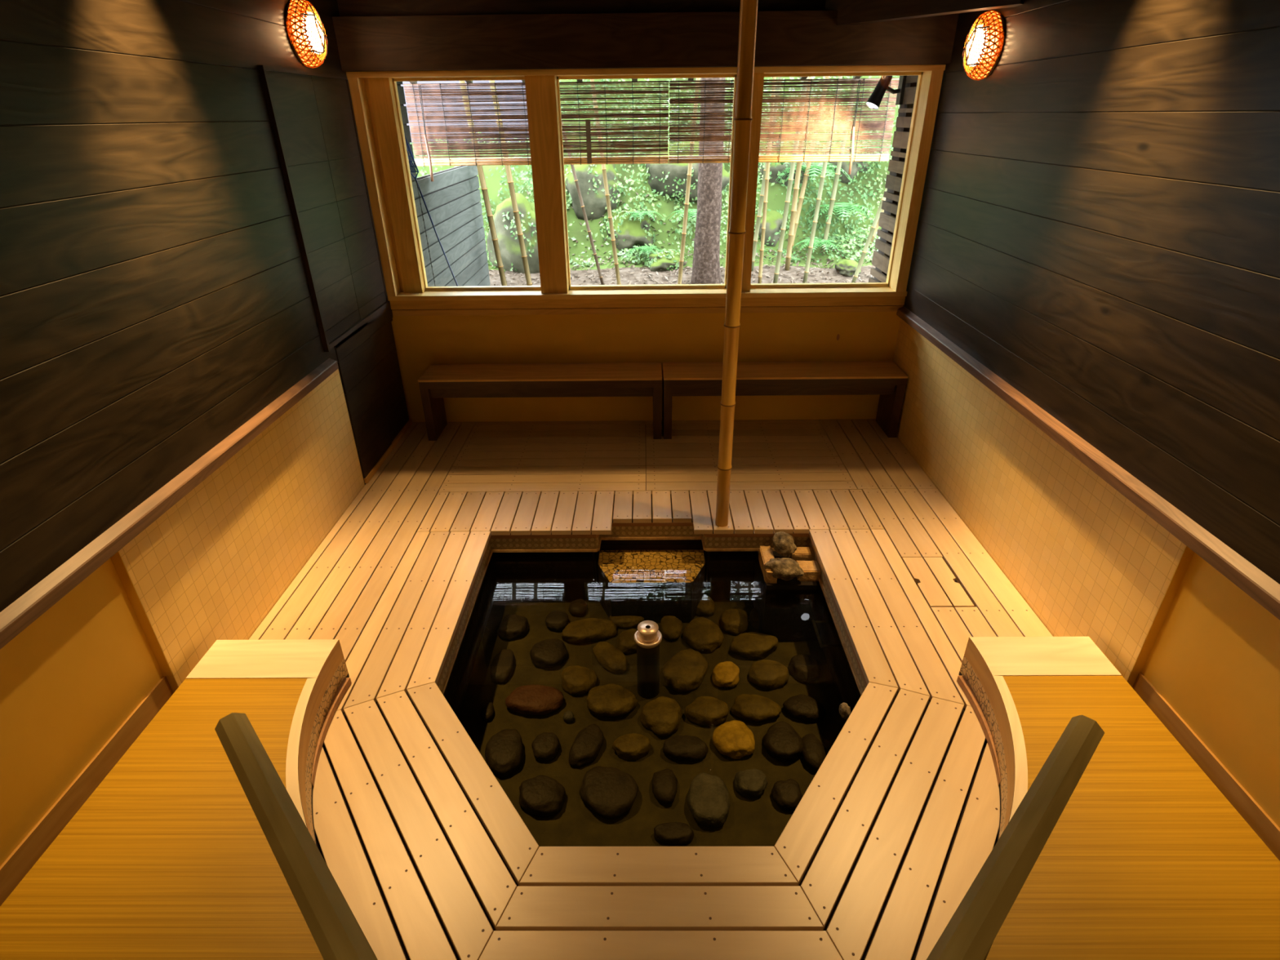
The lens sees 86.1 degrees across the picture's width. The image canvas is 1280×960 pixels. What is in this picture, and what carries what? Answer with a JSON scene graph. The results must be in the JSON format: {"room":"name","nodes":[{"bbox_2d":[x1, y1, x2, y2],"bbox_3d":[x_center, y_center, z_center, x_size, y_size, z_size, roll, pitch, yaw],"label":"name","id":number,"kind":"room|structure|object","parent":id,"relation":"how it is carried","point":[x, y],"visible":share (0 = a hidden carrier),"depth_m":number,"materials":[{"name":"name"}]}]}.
{"room":"spa","nodes":[
{"label":"spa","id":0,"kind":"room"},
{"bbox_2d":[0,0,392,866],"bbox_3d":[-1.831,-0.279,1.677,0.120,3.150,6.600,0,28,1],"label":"wall","id":1,"kind":"structure","parent":0,"point":[156,299],"depth_m":2.42,"materials":[{"name":"brown wood"}]},
{"bbox_2d":[0,675,173,906],"bbox_3d":[-1.799,1.687,1.034,0.012,0.225,3.614,0,28,1],"label":"baseboard","id":2,"kind":"structure","parent":1,"relation":"attached to","point":[32,847],"depth_m":2.18,"materials":[{"name":"brown wood"}]},
{"bbox_2d":[0,357,338,648],"bbox_3d":[-1.747,0.615,1.485,0.040,0.061,5.420,0,28,1],"label":"trim","id":3,"kind":"structure","parent":1,"relation":"attached to","point":[21,613],"depth_m":2.37,"materials":[{"name":"brown wood"}]},
{"bbox_2d":[284,0,328,67],"bbox_3d":[-1.708,-2.311,3.544,0.112,0.307,0.306,0,28,1],"label":"wall lamp","id":4,"kind":"object","parent":1,"relation":"attached to","point":[308,40],"visible":1,"depth_m":3.48,"materials":[{"name":"brown"}]},
{"bbox_2d":[257,65,388,351],"bbox_3d":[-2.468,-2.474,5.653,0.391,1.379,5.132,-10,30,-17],"label":"wall panel","id":5,"kind":"object","parent":1,"relation":"attached to","point":[330,204],"visible":0.99,"depth_m":3.85,"materials":[{"name":"brown wood"}]},
{"bbox_2d":[346,77,404,300],"bbox_3d":[-1.710,-1.877,4.507,0.085,1.400,0.200,0,28,1],"label":"trim","id":6,"kind":"structure","parent":1,"relation":"attached to","point":[359,90],"depth_m":4.42,"materials":[{"name":"brown wood"}]},
{"bbox_2d":[337,0,826,16],"bbox_3d":[0.025,-2.978,3.919,3.590,0.540,0.080,0,28,1],"label":"trim","id":7,"kind":"structure","parent":1,"relation":"attached to","point":[346,7],"depth_m":3.99,"materials":[{"name":"brown wood"}]},
{"bbox_2d":[332,10,959,71],"bbox_3d":[0.029,-2.593,4.057,3.590,0.267,0.200,0,28,1],"label":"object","id":8,"kind":"structure","parent":1,"relation":"attached to","point":[788,37],"depth_m":3.97,"materials":[{"name":"brown wood"}]},
{"bbox_2d":[346,64,946,78],"bbox_3d":[0.028,-2.474,4.151,3.575,0.030,0.145,0,28,1],"label":"trim","id":9,"kind":"structure","parent":1,"relation":"attached to","point":[919,68],"depth_m":4.09,"materials":[{"name":"brown wood"}]},
{"bbox_2d":[400,80,528,146],"bbox_3d":[-3.362,-4.456,9.319,4.150,2.850,0.200,0,28,1],"label":"wall","id":10,"kind":"structure","parent":0,"point":[495,81],"depth_m":8.97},
{"bbox_2d":[391,311,900,422],"bbox_3d":[0.044,-0.814,5.063,3.700,0.865,0.100,0,28,1],"label":"wall","id":11,"kind":"structure","parent":0,"point":[421,342],"depth_m":4.94,"materials":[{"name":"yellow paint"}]},
{"bbox_2d":[367,77,425,293],"bbox_3d":[-1.593,-1.898,4.532,0.130,1.312,0.095,0,28,1],"label":"trim","id":12,"kind":"structure","parent":11,"relation":"attached to","point":[381,89],"depth_m":4.46,"materials":[{"name":"brown wood"}]},
{"bbox_2d":[391,76,541,290],"bbox_3d":[-1.108,-1.925,4.559,0.838,1.300,0.045,0,28,1],"label":"window","id":13,"kind":"structure","parent":11,"relation":"in","point":[486,78],"depth_m":4.54,"materials":[{"name":"brown wood"}]},
{"bbox_2d":[524,75,568,293],"bbox_3d":[-0.599,-1.899,4.499,0.182,1.300,0.140,0,28,1],"label":"trim","id":14,"kind":"structure","parent":11,"relation":"attached to","point":[541,91],"depth_m":4.41,"materials":[{"name":"brown wood"}]},
{"bbox_2d":[556,74,737,289],"bbox_3d":[0.048,-1.933,4.548,1.110,1.300,0.045,0,28,1],"label":"window","id":15,"kind":"structure","parent":11,"relation":"in","point":[691,76],"depth_m":4.54,"materials":[{"name":"brown wood"}]},
{"bbox_2d":[391,305,902,315],"bbox_3d":[0.047,-1.205,4.829,3.565,0.040,0.105,0,28,1],"label":"trim","id":16,"kind":"structure","parent":11,"relation":"on","point":[885,308],"depth_m":4.78,"materials":[{"name":"brown wood"}]},
{"bbox_2d":[389,296,905,310],"bbox_3d":[0.047,-1.253,4.809,3.565,0.080,0.135,0,28,1],"label":"trim","id":17,"kind":"structure","parent":11,"relation":"attached to","point":[860,300],"depth_m":4.75,"materials":[{"name":"brown wood"}]},
{"bbox_2d":[387,286,907,301],"bbox_3d":[0.046,-1.306,4.787,3.565,0.031,0.185,0,28,1],"label":"trim","id":18,"kind":"structure","parent":11,"relation":"attached to","point":[874,291],"depth_m":4.72,"materials":[{"name":"brown wood"}]},
{"bbox_2d":[726,72,764,291],"bbox_3d":[0.678,-1.907,4.487,0.152,1.300,0.140,0,28,1],"label":"trim","id":19,"kind":"structure","parent":11,"relation":"attached to","point":[758,78],"depth_m":4.39,"materials":[{"name":"brown wood"}]},
{"bbox_2d":[750,71,923,288],"bbox_3d":[1.250,-1.940,4.536,0.990,1.300,0.045,0,28,1],"label":"window","id":20,"kind":"structure","parent":11,"relation":"in","point":[897,73],"depth_m":4.53,"materials":[{"name":"brown wood"}]},
{"bbox_2d":[248,418,1053,959],"bbox_3d":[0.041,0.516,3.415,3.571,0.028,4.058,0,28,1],"label":"floor","id":21,"kind":"structure","parent":0,"point":[393,580],"depth_m":2.63,"materials":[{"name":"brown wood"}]},
{"bbox_2d":[333,304,412,483],"bbox_3d":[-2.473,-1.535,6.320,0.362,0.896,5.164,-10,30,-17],"label":"wall panel","id":22,"kind":"object","parent":21,"relation":"on","point":[369,369],"visible":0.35,"depth_m":4.46,"materials":[{"name":"brown wood"}]},
{"bbox_2d":[417,362,662,440],"bbox_3d":[-0.683,-0.566,4.941,1.675,0.458,0.337,0,28,1],"label":"bench","id":23,"kind":"object","parent":21,"relation":"on","point":[437,382],"visible":1,"depth_m":4.78,"materials":[{"name":"brown wood"}]},
{"bbox_2d":[0,636,1279,959],"bbox_3d":[0.031,1.597,1.148,3.490,0.200,3.720,0,28,1],"label":"raised platform","id":24,"kind":"object","parent":21,"relation":"on","point":[169,857],"visible":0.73,"depth_m":1.99,"materials":[{"name":"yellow wood"}]},
{"bbox_2d":[214,712,377,959],"bbox_3d":[-0.678,0.973,1.482,0.068,0.600,0.883,-24,36,-36],"label":"handrail","id":25,"kind":"object","parent":24,"relation":"on","point":[333,926],"visible":1,"depth_m":1.34,"materials":[{"name":"brown wood"}]},
{"bbox_2d":[926,715,1104,959],"bbox_3d":[0.734,0.968,1.463,0.888,0.600,0.068,-25,37,-38],"label":"handrail","id":26,"kind":"object","parent":24,"relation":"on","point":[970,934],"visible":1,"depth_m":1.32,"materials":[{"name":"brown wood"}]},
{"bbox_2d":[436,522,866,847],"bbox_3d":[0.052,0.943,3.188,1.882,0.512,2.094,0,28,1],"label":"pool","id":27,"kind":"object","parent":21,"relation":"in","point":[653,571],"depth_m":3.53,"materials":[{"name":"black liquid"}]},
{"bbox_2d":[489,648,515,683],"bbox_3d":[-0.724,0.989,3.617,0.127,0.088,0.228,0,28,1],"label":"rock","id":28,"kind":"object","parent":27,"relation":"in","point":[502,666],"visible":1,"depth_m":3.57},
{"bbox_2d":[484,728,524,777],"bbox_3d":[-0.615,1.243,3.127,0.180,0.101,0.254,0,28,1],"label":"rock","id":29,"kind":"object","parent":27,"relation":"in","point":[504,751],"visible":1,"depth_m":3.07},
{"bbox_2d":[497,614,528,640],"bbox_3d":[-0.717,0.840,3.880,0.176,0.098,0.180,0,28,1],"label":"rock","id":30,"kind":"object","parent":27,"relation":"in","point":[512,627],"visible":1,"depth_m":3.83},
{"bbox_2d":[505,684,563,715],"bbox_3d":[-0.521,1.099,3.396,0.287,0.103,0.179,0,28,1],"label":"rock","id":31,"kind":"object","parent":27,"relation":"in","point":[528,700],"visible":1,"depth_m":3.35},
{"bbox_2d":[519,774,565,817],"bbox_3d":[-0.420,1.352,2.920,0.215,0.104,0.169,15,32,27],"label":"rock","id":32,"kind":"object","parent":27,"relation":"in","point":[540,796],"visible":1,"depth_m":2.88,"materials":[{"name":"stone"}]},
{"bbox_2d":[531,732,559,761],"bbox_3d":[-0.433,1.233,3.153,0.130,0.086,0.148,0,28,1],"label":"rock","id":33,"kind":"object","parent":27,"relation":"in","point":[545,746],"visible":1,"depth_m":3.11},
{"bbox_2d":[529,638,568,668],"bbox_3d":[-0.489,0.940,3.690,0.203,0.105,0.205,0,28,1],"label":"rock","id":34,"kind":"object","parent":27,"relation":"in","point":[547,653],"visible":1,"depth_m":3.64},
{"bbox_2d":[560,665,597,695],"bbox_3d":[-0.312,1.033,3.512,0.189,0.100,0.179,0,28,1],"label":"rock","id":35,"kind":"object","parent":27,"relation":"in","point":[577,680],"visible":0.98,"depth_m":3.47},
{"bbox_2d":[568,724,604,767],"bbox_3d":[-0.244,1.229,3.152,0.137,0.087,0.235,9,30,18],"label":"rock","id":36,"kind":"object","parent":27,"relation":"in","point":[587,744],"visible":1,"depth_m":3.11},
{"bbox_2d":[561,617,617,643],"bbox_3d":[-0.282,0.855,3.850,0.319,0.099,0.163,-6,29,-10],"label":"rock","id":37,"kind":"object","parent":27,"relation":"in","point":[588,629],"visible":0.99,"depth_m":3.81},
{"bbox_2d":[578,765,638,818],"bbox_3d":[-0.135,1.339,2.934,0.254,0.104,0.227,19,34,32],"label":"rock","id":38,"kind":"object","parent":27,"relation":"in","point":[610,793],"visible":1,"depth_m":2.89,"materials":[{"name":"stone"}]},
{"bbox_2d":[592,641,627,674],"bbox_3d":[-0.158,0.955,3.663,0.132,0.084,0.261,-19,33,-30],"label":"rock","id":39,"kind":"object","parent":27,"relation":"in","point":[610,657],"visible":1,"depth_m":3.62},
{"bbox_2d":[586,683,638,716],"bbox_3d":[-0.136,1.102,3.382,0.254,0.107,0.191,0,28,1],"label":"rock","id":40,"kind":"object","parent":27,"relation":"in","point":[611,700],"visible":1,"depth_m":3.34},
{"bbox_2d":[616,628,636,654],"bbox_3d":[-0.059,0.897,3.767,0.151,0.089,0.145,-14,31,-23],"label":"rock","id":41,"kind":"object","parent":27,"relation":"in","point":[626,643],"visible":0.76,"depth_m":3.72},
{"bbox_2d":[612,733,650,760],"bbox_3d":[-0.038,1.229,3.149,0.178,0.085,0.129,0,28,1],"label":"rock","id":42,"kind":"object","parent":27,"relation":"in","point":[633,746],"visible":1,"depth_m":3.11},
{"bbox_2d":[634,620,662,698],"bbox_3d":[0.040,0.886,3.379,0.136,0.413,0.136,0,28,1],"label":"spout","id":43,"kind":"object","parent":27,"relation":"in","point":[647,638],"visible":1,"depth_m":3.32,"materials":[{"name":"black paint"}]},
{"bbox_2d":[640,696,681,737],"bbox_3d":[0.108,1.141,3.297,0.197,0.102,0.204,-25,37,-38],"label":"rock","id":44,"kind":"object","parent":27,"relation":"in","point":[662,715],"visible":1,"depth_m":3.25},
{"bbox_2d":[651,768,677,804],"bbox_3d":[0.107,1.328,2.956,0.113,0.078,0.168,0,28,1],"label":"rock","id":45,"kind":"object","parent":27,"relation":"in","point":[664,782],"visible":1,"depth_m":2.93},
{"bbox_2d":[659,615,683,639],"bbox_3d":[0.176,0.839,3.874,0.135,0.087,0.206,0,28,1],"label":"rock","id":46,"kind":"object","parent":27,"relation":"in","point":[670,627],"visible":0.98,"depth_m":3.82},
{"bbox_2d":[653,822,693,845],"bbox_3d":[0.136,1.433,2.767,0.162,0.071,0.091,0,28,1],"label":"rock","id":47,"kind":"object","parent":27,"relation":"in","point":[671,833],"visible":1,"depth_m":2.74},
{"bbox_2d":[661,648,708,693],"bbox_3d":[0.232,0.996,3.568,0.226,0.100,0.302,9,30,18],"label":"rock","id":48,"kind":"object","parent":27,"relation":"in","point":[684,673],"visible":1,"depth_m":3.51,"materials":[{"name":"stone"}]},
{"bbox_2d":[662,735,708,761],"bbox_3d":[0.208,1.229,3.136,0.208,0.084,0.133,0,28,1],"label":"rock","id":49,"kind":"object","parent":27,"relation":"in","point":[677,748],"visible":1,"depth_m":3.09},
{"bbox_2d":[682,617,724,653],"bbox_3d":[0.349,0.865,3.810,0.228,0.101,0.256,0,28,1],"label":"rock","id":50,"kind":"object","parent":27,"relation":"in","point":[702,634],"visible":1,"depth_m":3.75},
{"bbox_2d":[684,696,728,725],"bbox_3d":[0.324,1.130,3.325,0.218,0.105,0.157,0,28,1],"label":"rock","id":51,"kind":"object","parent":27,"relation":"in","point":[704,710],"visible":1,"depth_m":3.28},
{"bbox_2d":[687,772,729,827],"bbox_3d":[0.288,1.362,2.891,0.181,0.109,0.232,0,28,1],"label":"rock","id":52,"kind":"object","parent":27,"relation":"in","point":[708,795],"visible":1,"depth_m":2.85,"materials":[{"name":"stone"}]},
{"bbox_2d":[711,661,739,687],"bbox_3d":[0.442,1.014,3.539,0.144,0.091,0.164,0,28,1],"label":"rock","id":53,"kind":"object","parent":27,"relation":"in","point":[725,674],"visible":0.99,"depth_m":3.50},
{"bbox_2d":[712,720,755,759],"bbox_3d":[0.433,1.206,3.170,0.201,0.105,0.195,-8,29,-13],"label":"rock","id":54,"kind":"object","parent":27,"relation":"in","point":[734,739],"visible":1,"depth_m":3.12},
{"bbox_2d":[720,608,750,635],"bbox_3d":[0.541,0.813,3.912,0.172,0.102,0.203,15,32,27],"label":"rock","id":55,"kind":"object","parent":27,"relation":"in","point":[735,622],"visible":0.99,"depth_m":3.86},
{"bbox_2d":[733,768,768,798],"bbox_3d":[0.481,1.316,2.970,0.145,0.085,0.133,0,28,1],"label":"rock","id":56,"kind":"object","parent":27,"relation":"in","point":[752,783],"visible":1,"depth_m":2.94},
{"bbox_2d":[729,631,778,659],"bbox_3d":[0.620,0.909,3.727,0.278,0.106,0.174,-5,28,-8],"label":"rock","id":57,"kind":"object","parent":27,"relation":"in","point":[750,645],"visible":1,"depth_m":3.68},
{"bbox_2d":[730,693,781,721],"bbox_3d":[0.563,1.121,3.334,0.243,0.099,0.158,2,28,6],"label":"rock","id":58,"kind":"object","parent":27,"relation":"in","point":[755,708],"visible":1,"depth_m":3.30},
{"bbox_2d":[748,659,789,689],"bbox_3d":[0.664,1.013,3.533,0.207,0.108,0.172,0,28,1],"label":"rock","id":59,"kind":"object","parent":27,"relation":"in","point":[764,673],"visible":1,"depth_m":3.49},
{"bbox_2d":[762,721,803,762],"bbox_3d":[0.655,1.213,3.156,0.181,0.108,0.205,0,28,1],"label":"rock","id":60,"kind":"object","parent":27,"relation":"in","point":[781,741],"visible":0.99,"depth_m":3.10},
{"bbox_2d":[764,557,804,580],"bbox_3d":[0.760,0.471,3.629,0.190,0.109,0.146,-8,29,-14],"label":"rock","id":61,"kind":"object","parent":27,"relation":"on","point":[784,568],"visible":0.94,"depth_m":3.59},
{"bbox_2d":[772,531,796,558],"bbox_3d":[0.781,0.347,3.728,0.120,0.120,0.147,-6,29,-11],"label":"rock","id":62,"kind":"object","parent":27,"relation":"in","point":[784,544],"visible":1,"depth_m":3.69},
{"bbox_2d":[771,778,802,810],"bbox_3d":[0.626,1.342,2.917,0.131,0.078,0.141,0,28,1],"label":"rock","id":63,"kind":"object","parent":27,"relation":"in","point":[787,794],"visible":0.94,"depth_m":2.89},
{"bbox_2d":[752,551,825,640],"bbox_3d":[0.832,0.638,3.861,0.320,0.380,0.360,0,28,1],"label":"plinth","id":64,"kind":"object","parent":27,"relation":"in","point":[784,608],"visible":0.53,"depth_m":3.70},
{"bbox_2d":[782,694,824,722],"bbox_3d":[0.795,1.115,3.338,0.196,0.092,0.151,0,28,1],"label":"rock","id":65,"kind":"object","parent":27,"relation":"in","point":[803,708],"visible":1,"depth_m":3.29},
{"bbox_2d":[786,653,822,682],"bbox_3d":[0.863,0.987,3.573,0.174,0.101,0.172,20,34,34],"label":"rock","id":66,"kind":"object","parent":27,"relation":"in","point":[803,668],"visible":1,"depth_m":3.53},
{"bbox_2d":[796,560,821,581],"bbox_3d":[0.901,0.491,3.678,0.130,0.083,0.113,0,28,1],"label":"stone block","id":67,"kind":"object","parent":27,"relation":"on","point":[811,570],"visible":0.76,"depth_m":3.63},
{"bbox_2d":[800,733,826,771],"bbox_3d":[0.781,1.241,3.108,0.117,0.080,0.197,0,28,1],"label":"stone","id":68,"kind":"object","parent":27,"relation":"in","point":[813,753],"visible":0.87,"depth_m":3.07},
{"bbox_2d":[715,0,758,527],"bbox_3d":[0.443,-1.111,3.134,0.085,3.101,0.110,9,30,17],"label":"bamboo pole","id":69,"kind":"object","parent":21,"relation":"on","point":[743,118],"visible":1,"depth_m":3.11,"materials":[{"name":"brown"}]},
{"bbox_2d":[662,360,907,439],"bbox_3d":[0.996,-0.577,4.925,1.663,0.458,0.337,0,28,1],"label":"bench","id":70,"kind":"object","parent":21,"relation":"on","point":[885,379],"visible":1,"depth_m":4.76,"materials":[{"name":"brown wood"}]},
{"bbox_2d":[902,556,973,608],"bbox_3d":[1.468,0.509,3.398,0.205,0.028,0.400,0,28,1],"label":"access hatch","id":71,"kind":"object","parent":21,"relation":"in","point":[935,581],"visible":0.89,"depth_m":3.37,"materials":[{"name":"brown wood"}]},
{"bbox_2d":[893,0,1279,827],"bbox_3d":[1.867,-0.302,1.641,0.120,3.150,6.600,0,28,1],"label":"wall","id":72,"kind":"structure","parent":0,"point":[1098,228],"depth_m":2.57,"materials":[{"name":"brown wood"}]},
{"bbox_2d":[888,70,943,291],"bbox_3d":[1.779,-1.883,4.453,0.070,1.332,0.150,0,28,1],"label":"trim","id":73,"kind":"structure","parent":72,"relation":"attached to","point":[931,81],"depth_m":4.38,"materials":[{"name":"brown wood"}]},
{"bbox_2d":[824,0,1023,25],"bbox_3d":[1.460,-2.510,3.598,0.090,0.130,1.129,-22,34,-34],"label":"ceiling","id":74,"kind":"structure","parent":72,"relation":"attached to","point":[849,11],"depth_m":3.64,"materials":[{"name":"brown wood"}]},
{"bbox_2d":[961,9,1005,80],"bbox_3d":[1.758,-2.241,3.537,0.112,0.307,0.306,0,28,1],"label":"wall lamp","id":75,"kind":"object","parent":72,"relation":"attached to","point":[983,47],"visible":1,"depth_m":3.48,"materials":[{"name":"brown"}]},
{"bbox_2d":[896,306,1279,619],"bbox_3d":[1.794,0.344,1.918,0.040,0.061,6.480,0,28,1],"label":"trim","id":76,"kind":"structure","parent":72,"relation":"attached to","point":[1251,580],"depth_m":2.51,"materials":[{"name":"brown wood"}]},
{"bbox_2d":[1132,672,1279,861],"bbox_3d":[1.847,1.665,0.999,0.012,0.225,3.614,0,28,1],"label":"baseboard","id":77,"kind":"structure","parent":72,"relation":"attached to","point":[1259,820],"depth_m":2.21,"materials":[{"name":"brown wood"}]},
{"bbox_3d":[0.078,-2.953,4.683,4.500,0.084,1.245,0,28,1],"label":"soffit","id":78,"kind":"structure","parent":0,"visible":0},
{"bbox_3d":[-1.211,-2.829,4.716,0.211,0.148,1.070,0,28,1],"label":"rafter","id":79,"kind":"object","parent":78,"relation":"attached to","visible":0},
{"bbox_2d":[403,80,669,181],"bbox_3d":[-0.773,-2.661,5.244,1.985,0.670,0.077,0,28,1],"label":"blind","id":80,"kind":"object","parent":79,"relation":"hanging from","point":[468,147],"visible":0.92,"depth_m":5.25,"materials":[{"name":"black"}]},
{"bbox_3d":[0.738,-2.840,4.697,0.140,0.148,1.070,0,28,1],"label":"rafter","id":81,"kind":"object","parent":78,"relation":"attached to","visible":0},
{"bbox_2d":[668,78,899,174],"bbox_3d":[1.079,-2.682,5.222,1.712,0.650,0.074,0,28,1],"label":"blind","id":82,"kind":"object","parent":81,"relation":"hanging from","point":[677,127],"visible":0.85,"depth_m":5.22,"materials":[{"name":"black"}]},
{"label":"outside","id":83,"kind":"structure","parent":0,"visible":0},
{"bbox_2d":[412,75,899,285],"bbox_3d":[0.540,-5.151,7.335,14.000,5.741,7.800,0,28,1],"label":"foliage","id":84,"kind":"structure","parent":83,"point":[775,202],"depth_m":8.24,"materials":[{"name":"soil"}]},
{"bbox_2d":[396,81,490,286],"bbox_3d":[-1.706,-2.243,5.939,0.100,2.496,2.670,0,28,1],"label":"wall","id":85,"kind":"structure","parent":84,"relation":"on","point":[452,200],"depth_m":6.01,"materials":[{"name":"grey"}]},
{"bbox_2d":[458,80,506,285],"bbox_3d":[-1.633,-3.739,6.177,0.513,4.295,0.065,0,28,1],"label":"bamboo culm","id":86,"kind":"object","parent":84,"relation":"on","point":[480,170],"visible":0.44,"depth_m":6.76,"materials":[{"name":"brown"}]},
{"bbox_2d":[488,80,532,285],"bbox_3d":[-1.359,-3.736,6.176,0.483,4.304,0.062,0,28,1],"label":"bamboo culm","id":87,"kind":"object","parent":84,"relation":"on","point":[516,212],"visible":0.55,"depth_m":6.75,"materials":[{"name":"brown"}]},
{"bbox_2d":[486,192,539,273],"bbox_3d":[-1.366,-2.780,7.988,0.848,1.069,0.718,0,28,1],"label":"boulder","id":88,"kind":"object","parent":84,"relation":"on","point":[509,247],"visible":0.37,"depth_m":7.72,"materials":[{"name":"stone"}]},
{"bbox_2d":[561,119,604,284],"bbox_3d":[-0.891,-3.958,6.508,0.980,4.237,0.039,0,28,1],"label":"bamboo culm","id":89,"kind":"object","parent":84,"relation":"on","point":[575,180],"visible":0.54,"depth_m":7.16,"materials":[{"name":"brown"}]},
{"bbox_2d":[564,148,619,220],"bbox_3d":[-0.550,-3.579,8.239,0.701,0.861,0.909,17,33,29],"label":"boulder","id":90,"kind":"object","parent":84,"relation":"on","point":[593,202],"visible":0.58,"depth_m":8.00,"materials":[{"name":"stone"}]},
{"bbox_2d":[590,79,621,284],"bbox_3d":[-0.461,-3.849,6.337,0.505,4.274,0.048,0,28,1],"label":"bamboo culm","id":91,"kind":"object","parent":84,"relation":"on","point":[603,166],"visible":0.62,"depth_m":6.93,"materials":[{"name":"brown"}]},
{"bbox_2d":[605,209,653,253],"bbox_3d":[-0.118,-3.002,8.364,0.648,0.582,0.743,6,29,13],"label":"boulder","id":92,"kind":"object","parent":84,"relation":"on","point":[632,230],"visible":0.52,"depth_m":8.07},
{"bbox_2d":[409,75,899,266],"bbox_3d":[0.742,-4.997,8.315,7.884,4.119,3.094,0,28,1],"label":"plants","id":93,"kind":"object","parent":84,"relation":"on","point":[836,239],"visible":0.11,"depth_m":8.20,"materials":[{"name":"green plant"}]},
{"bbox_2d":[647,249,686,271],"bbox_3d":[0.315,-2.515,7.958,0.495,0.308,0.406,-9,29,-15],"label":"boulder","id":94,"kind":"object","parent":84,"relation":"on","point":[662,263],"visible":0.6,"depth_m":7.79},
{"bbox_2d":[484,120,874,271],"bbox_3d":[0.617,-3.283,8.219,4.960,1.787,1.468,-6,29,-9],"label":"leaves","id":95,"kind":"object","parent":84,"relation":"on","point":[523,228],"visible":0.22,"depth_m":8.00,"materials":[{"name":"green plant"}]},
{"bbox_2d":[484,183,876,285],"bbox_3d":[0.755,-2.559,7.412,7.472,1.086,2.374,0,28,1],"label":"leaf litter","id":96,"kind":"object","parent":84,"relation":"on","point":[527,192],"visible":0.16,"depth_m":7.79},
{"bbox_2d":[645,141,729,202],"bbox_3d":[0.563,-3.700,8.259,1.074,0.763,0.763,3,28,8],"label":"boulder","id":97,"kind":"object","parent":84,"relation":"on","point":[678,171],"visible":0.33,"depth_m":8.03,"materials":[{"name":"stone"}]},
{"bbox_2d":[677,77,700,284],"bbox_3d":[0.533,-3.746,6.159,0.359,4.307,0.048,0,28,1],"label":"bamboo culm","id":98,"kind":"object","parent":84,"relation":"on","point":[690,165],"visible":0.43,"depth_m":6.75,"materials":[{"name":"brown"}]},
{"bbox_2d":[690,77,725,284],"bbox_3d":[0.690,-4.067,6.436,0.346,4.604,0.350,0,28,1],"label":"trunk","id":99,"kind":"object","parent":84,"relation":"on","point":[706,254],"visible":0.55,"depth_m":7.05,"materials":[{"name":"brown plant"}]},
{"bbox_2d":[751,76,782,271],"bbox_3d":[1.419,-4.191,6.822,0.404,4.166,0.055,0,28,1],"label":"bamboo culm","id":100,"kind":"object","parent":84,"relation":"on","point":[762,194],"visible":0.38,"depth_m":7.48,"materials":[{"name":"brown"}]},
{"bbox_2d":[757,76,776,283],"bbox_3d":[1.284,-3.966,6.489,0.048,4.241,0.045,-10,29,-17],"label":"bamboo culm","id":101,"kind":"object","parent":84,"relation":"on","point":[767,167],"visible":0.48,"depth_m":7.10,"materials":[{"name":"brown"}]},
{"bbox_2d":[754,207,782,246],"bbox_3d":[1.536,-3.104,8.429,0.482,0.479,0.686,-8,29,-14],"label":"boulder","id":102,"kind":"object","parent":84,"relation":"on","point":[774,219],"visible":0.38,"depth_m":8.15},
{"bbox_2d":[757,120,814,186],"bbox_3d":[1.663,-3.942,8.491,0.830,0.906,0.897,-8,29,-14],"label":"boulder","id":103,"kind":"object","parent":84,"relation":"on","point":[780,167],"visible":0.18,"depth_m":8.20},
{"bbox_2d":[773,76,808,283],"bbox_3d":[1.597,-3.969,6.486,0.345,4.242,0.055,0,28,1],"label":"bamboo culm","id":104,"kind":"object","parent":84,"relation":"on","point":[787,201],"visible":0.45,"depth_m":7.11,"materials":[{"name":"brown"}]},
{"bbox_2d":[784,76,811,271],"bbox_3d":[1.704,-4.196,6.817,0.161,4.155,0.065,0,28,1],"label":"bamboo culm","id":105,"kind":"object","parent":84,"relation":"on","point":[798,167],"visible":0.46,"depth_m":7.46,"materials":[{"name":"brown"}]},
{"bbox_2d":[802,75,842,283],"bbox_3d":[1.919,-3.977,6.479,0.342,4.228,0.051,0,28,1],"label":"bamboo culm","id":106,"kind":"object","parent":84,"relation":"on","point":[824,163],"visible":0.51,"depth_m":7.11,"materials":[{"name":"brown"}]},
{"bbox_2d":[820,84,856,255],"bbox_3d":[2.316,-4.467,7.236,0.366,4.085,0.060,0,28,1],"label":"bamboo culm","id":107,"kind":"object","parent":84,"relation":"on","point":[839,163],"visible":0.44,"depth_m":7.85,"materials":[{"name":"brown"}]},
{"bbox_2d":[804,202,875,223],"bbox_3d":[2.453,-3.192,8.162,0.782,0.170,0.837,-10,30,-17],"label":"fern","id":108,"kind":"object","parent":84,"relation":"on","point":[844,208],"visible":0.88,"depth_m":8.05,"materials":[{"name":"green plant"}]},
{"bbox_2d":[827,141,869,183],"bbox_3d":[2.608,-3.968,8.639,0.748,0.560,0.566,-23,35,-35],"label":"boulder","id":109,"kind":"object","parent":84,"relation":"on","point":[845,165],"visible":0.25,"depth_m":8.38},
{"bbox_2d":[868,75,918,282],"bbox_3d":[1.869,-1.769,5.077,0.061,2.400,0.725,0,28,1],"label":"slatted screen","id":110,"kind":"object","parent":84,"relation":"on","point":[886,221],"visible":0.32,"depth_m":4.96,"materials":[{"name":"black"}]},
{"bbox_2d":[866,75,906,109],"bbox_3d":[1.708,-2.705,4.762,0.262,0.226,0.098,-6,29,-10],"label":"spotlight","id":111,"kind":"object","parent":110,"relation":"attached to","point":[874,101],"visible":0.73,"depth_m":4.74,"materials":[{"name":"black paint"}]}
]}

